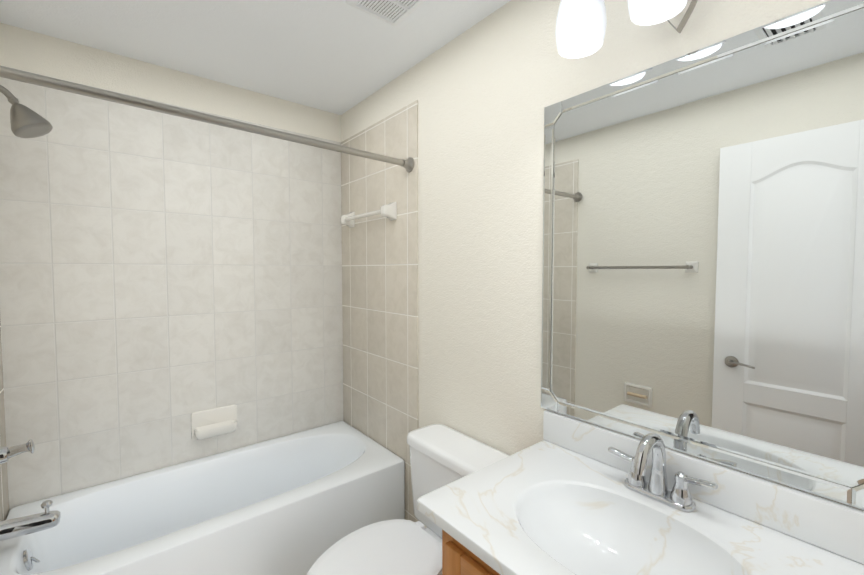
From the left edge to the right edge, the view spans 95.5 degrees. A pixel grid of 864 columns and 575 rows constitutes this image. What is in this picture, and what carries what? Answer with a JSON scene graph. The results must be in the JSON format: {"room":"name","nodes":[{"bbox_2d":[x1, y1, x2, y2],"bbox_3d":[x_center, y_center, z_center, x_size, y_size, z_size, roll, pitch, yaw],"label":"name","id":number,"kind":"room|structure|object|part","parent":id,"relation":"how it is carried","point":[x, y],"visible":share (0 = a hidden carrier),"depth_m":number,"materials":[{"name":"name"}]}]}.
{"room":"bathroom","nodes":[
{"label":"bathroom","id":0,"kind":"room"},
{"bbox_2d":[0,23,340,141],"bbox_3d":[-1.193,0.108,2.097,1.712,2.363,0.100,-2,3,-39],"label":"wall","id":1,"kind":"structure","parent":0,"point":[39,53],"depth_m":1.87,"materials":[{"name":"white paint"}]},
{"bbox_2d":[0,77,343,510],"bbox_3d":[-1.159,0.196,2.059,1.512,2.190,0.008,-2,3,-39],"label":"wall","id":2,"kind":"structure","parent":1,"relation":"attached to","point":[163,277],"depth_m":1.89,"materials":[{"name":"tile"}]},
{"bbox_2d":[191,404,237,439],"bbox_3d":[-1.130,0.712,2.054,0.215,0.144,0.068,-2,3,-39],"label":"soap dish","id":3,"kind":"object","parent":2,"relation":"attached to","point":[210,423],"visible":0.96,"depth_m":2.05,"materials":[{"name":"white ceramic"}]},
{"bbox_2d":[0,0,510,114],"bbox_3d":[-0.371,-1.079,1.038,1.712,0.100,2.700,-2,3,-39],"label":"ceiling","id":4,"kind":"structure","parent":0,"point":[339,57],"depth_m":1.65,"materials":[{"name":"white paint"}]},
{"bbox_2d":[345,0,425,25],"bbox_3d":[-0.151,-1.036,1.405,0.225,0.016,0.262,-2,3,-39],"label":"ceiling vent","id":5,"kind":"object","parent":4,"relation":"in","point":[394,12],"visible":1,"depth_m":1.45,"materials":[{"name":"white plastic"}]},
{"bbox_2d":[341,0,863,527],"bbox_3d":[0.254,0.130,1.601,0.100,2.363,2.500,-2,3,-39],"label":"wall","id":6,"kind":"structure","parent":0,"point":[487,90],"depth_m":1.52,"materials":[{"name":"white paint"}]},
{"bbox_2d":[341,100,418,521],"bbox_3d":[-0.322,0.189,2.223,0.008,2.190,0.798,-2,3,-39],"label":"wall","id":7,"kind":"structure","parent":6,"relation":"attached to","point":[380,316],"depth_m":2.14,"materials":[{"name":"tile"}]},
{"bbox_2d":[340,202,396,227],"bbox_3d":[-0.371,-0.403,2.191,0.074,0.092,0.512,-2,3,-39],"label":"towel bar","id":8,"kind":"object","parent":7,"relation":"attached to","point":[389,211],"visible":1,"depth_m":2.07,"materials":[{"name":"white ceramic"}]},
{"bbox_2d":[555,0,697,58],"bbox_3d":[0.560,-0.823,0.941,0.204,0.361,0.600,-2,3,-39],"label":"sconce","id":9,"kind":"object","parent":6,"relation":"attached to","point":[580,30],"visible":1,"depth_m":1.02,"materials":[{"name":"white glass"}]},
{"bbox_3d":[0.570,-0.818,0.949,0.148,0.351,0.448,-2,3,-39],"label":"arm","id":10,"kind":"part","parent":9,"relation":"part of"},
{"bbox_2d":[541,0,863,509],"bbox_3d":[0.637,-0.081,1.036,0.006,1.028,0.809,-2,3,-39],"label":"mirror","id":11,"kind":"object","parent":6,"relation":"attached to","point":[703,260],"visible":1,"depth_m":0.95,"materials":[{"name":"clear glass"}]},
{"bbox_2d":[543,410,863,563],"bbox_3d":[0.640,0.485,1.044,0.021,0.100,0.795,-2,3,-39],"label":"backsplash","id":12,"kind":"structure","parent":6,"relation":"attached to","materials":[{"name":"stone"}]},
{"bbox_3d":[-0.371,1.382,1.144,1.712,0.100,2.700,-2,3,-39],"label":"floor","id":13,"kind":"structure","parent":0,"visible":0},
{"bbox_2d":[0,421,404,574],"bbox_3d":[-0.933,1.097,1.821,1.492,0.410,0.702,-2,3,-39],"label":"bathtub","id":14,"kind":"object","parent":13,"relation":"on","point":[300,503],"visible":0.98,"depth_m":1.75,"materials":[{"name":"white ceramic"}]},
{"bbox_2d":[307,424,509,574],"bbox_3d":[-0.100,0.975,1.403,0.730,0.690,0.484,-2,3,-39],"label":"toilet","id":15,"kind":"object","parent":13,"relation":"on","point":[441,455],"visible":0.52,"depth_m":1.44,"materials":[{"name":"white ceramic"}]},
{"bbox_3d":[0.104,0.646,1.555,0.203,0.044,0.484,-2,3,-39],"label":"lid","id":16,"kind":"part","parent":15,"relation":"part of","materials":[{"name":"white ceramic"}]},
{"bbox_2d":[417,410,863,574],"bbox_3d":[0.423,0.854,0.882,0.582,0.977,0.795,-2,3,-39],"label":"bathroom vanity","id":17,"kind":"object","parent":13,"relation":"on","point":[569,496],"visible":1,"depth_m":0.95,"materials":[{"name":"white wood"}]},
{"bbox_3d":[0.258,0.914,0.722,0.019,0.670,0.713,-2,3,-39],"label":"frame","id":18,"kind":"part","parent":17,"relation":"part of","materials":[{"name":"brown wood"}]},
{"bbox_3d":[0.138,0.919,0.838,0.018,0.600,0.322,-2,3,-39],"label":"door","id":19,"kind":"part","parent":17,"relation":"part of","materials":[{"name":"brown wood"}]},
{"bbox_2d":[608,433,717,511],"bbox_3d":[0.542,0.449,0.975,0.158,0.176,0.255,-2,3,-39],"label":"faucet","id":20,"kind":"object","parent":17,"relation":"on","point":[654,495],"depth_m":0.99,"materials":[{"name":"silver metal"}]},
{"bbox_3d":[-0.995,0.173,0.582,0.100,2.363,2.500,-2,3,-39],"label":"wall","id":21,"kind":"structure","parent":0,"visible":0},
{"bbox_2d":[0,321,9,520],"bbox_3d":[-1.500,0.230,1.289,0.008,2.190,0.753,-2,3,-39],"label":"wall","id":22,"kind":"structure","parent":21,"relation":"attached to","point":[4,502],"depth_m":1.56,"materials":[{"name":"tile"}]},
{"bbox_2d":[0,439,34,463],"bbox_3d":[-1.452,0.571,1.349,0.124,0.170,0.170,-2,3,-39],"label":"tub valve","id":23,"kind":"object","parent":22,"relation":"attached to","point":[6,453],"visible":1,"depth_m":1.35,"materials":[{"name":"silver metal"}]},
{"bbox_2d":[0,85,52,137],"bbox_3d":[-1.413,-0.606,1.315,0.203,0.187,0.107,-2,3,-39],"label":"shower head","id":24,"kind":"object","parent":22,"relation":"attached to","point":[26,122],"visible":1,"depth_m":1.32},
{"bbox_2d":[0,500,60,540],"bbox_3d":[-1.430,0.820,1.377,0.184,0.101,0.072,-2,3,-39],"label":"tub spout","id":25,"kind":"object","parent":22,"relation":"attached to","point":[25,525],"visible":1,"depth_m":1.37,"materials":[{"name":"silver metal"}]},
{"bbox_2d":[0,65,413,171],"bbox_3d":[-0.682,-0.588,1.440,1.495,0.086,0.083,-2,3,-39],"label":"shower rod","id":26,"kind":"object","parent":22,"relation":"attached to","point":[66,86],"visible":1,"depth_m":1.30,"materials":[{"name":"silver metal"}]}
]}

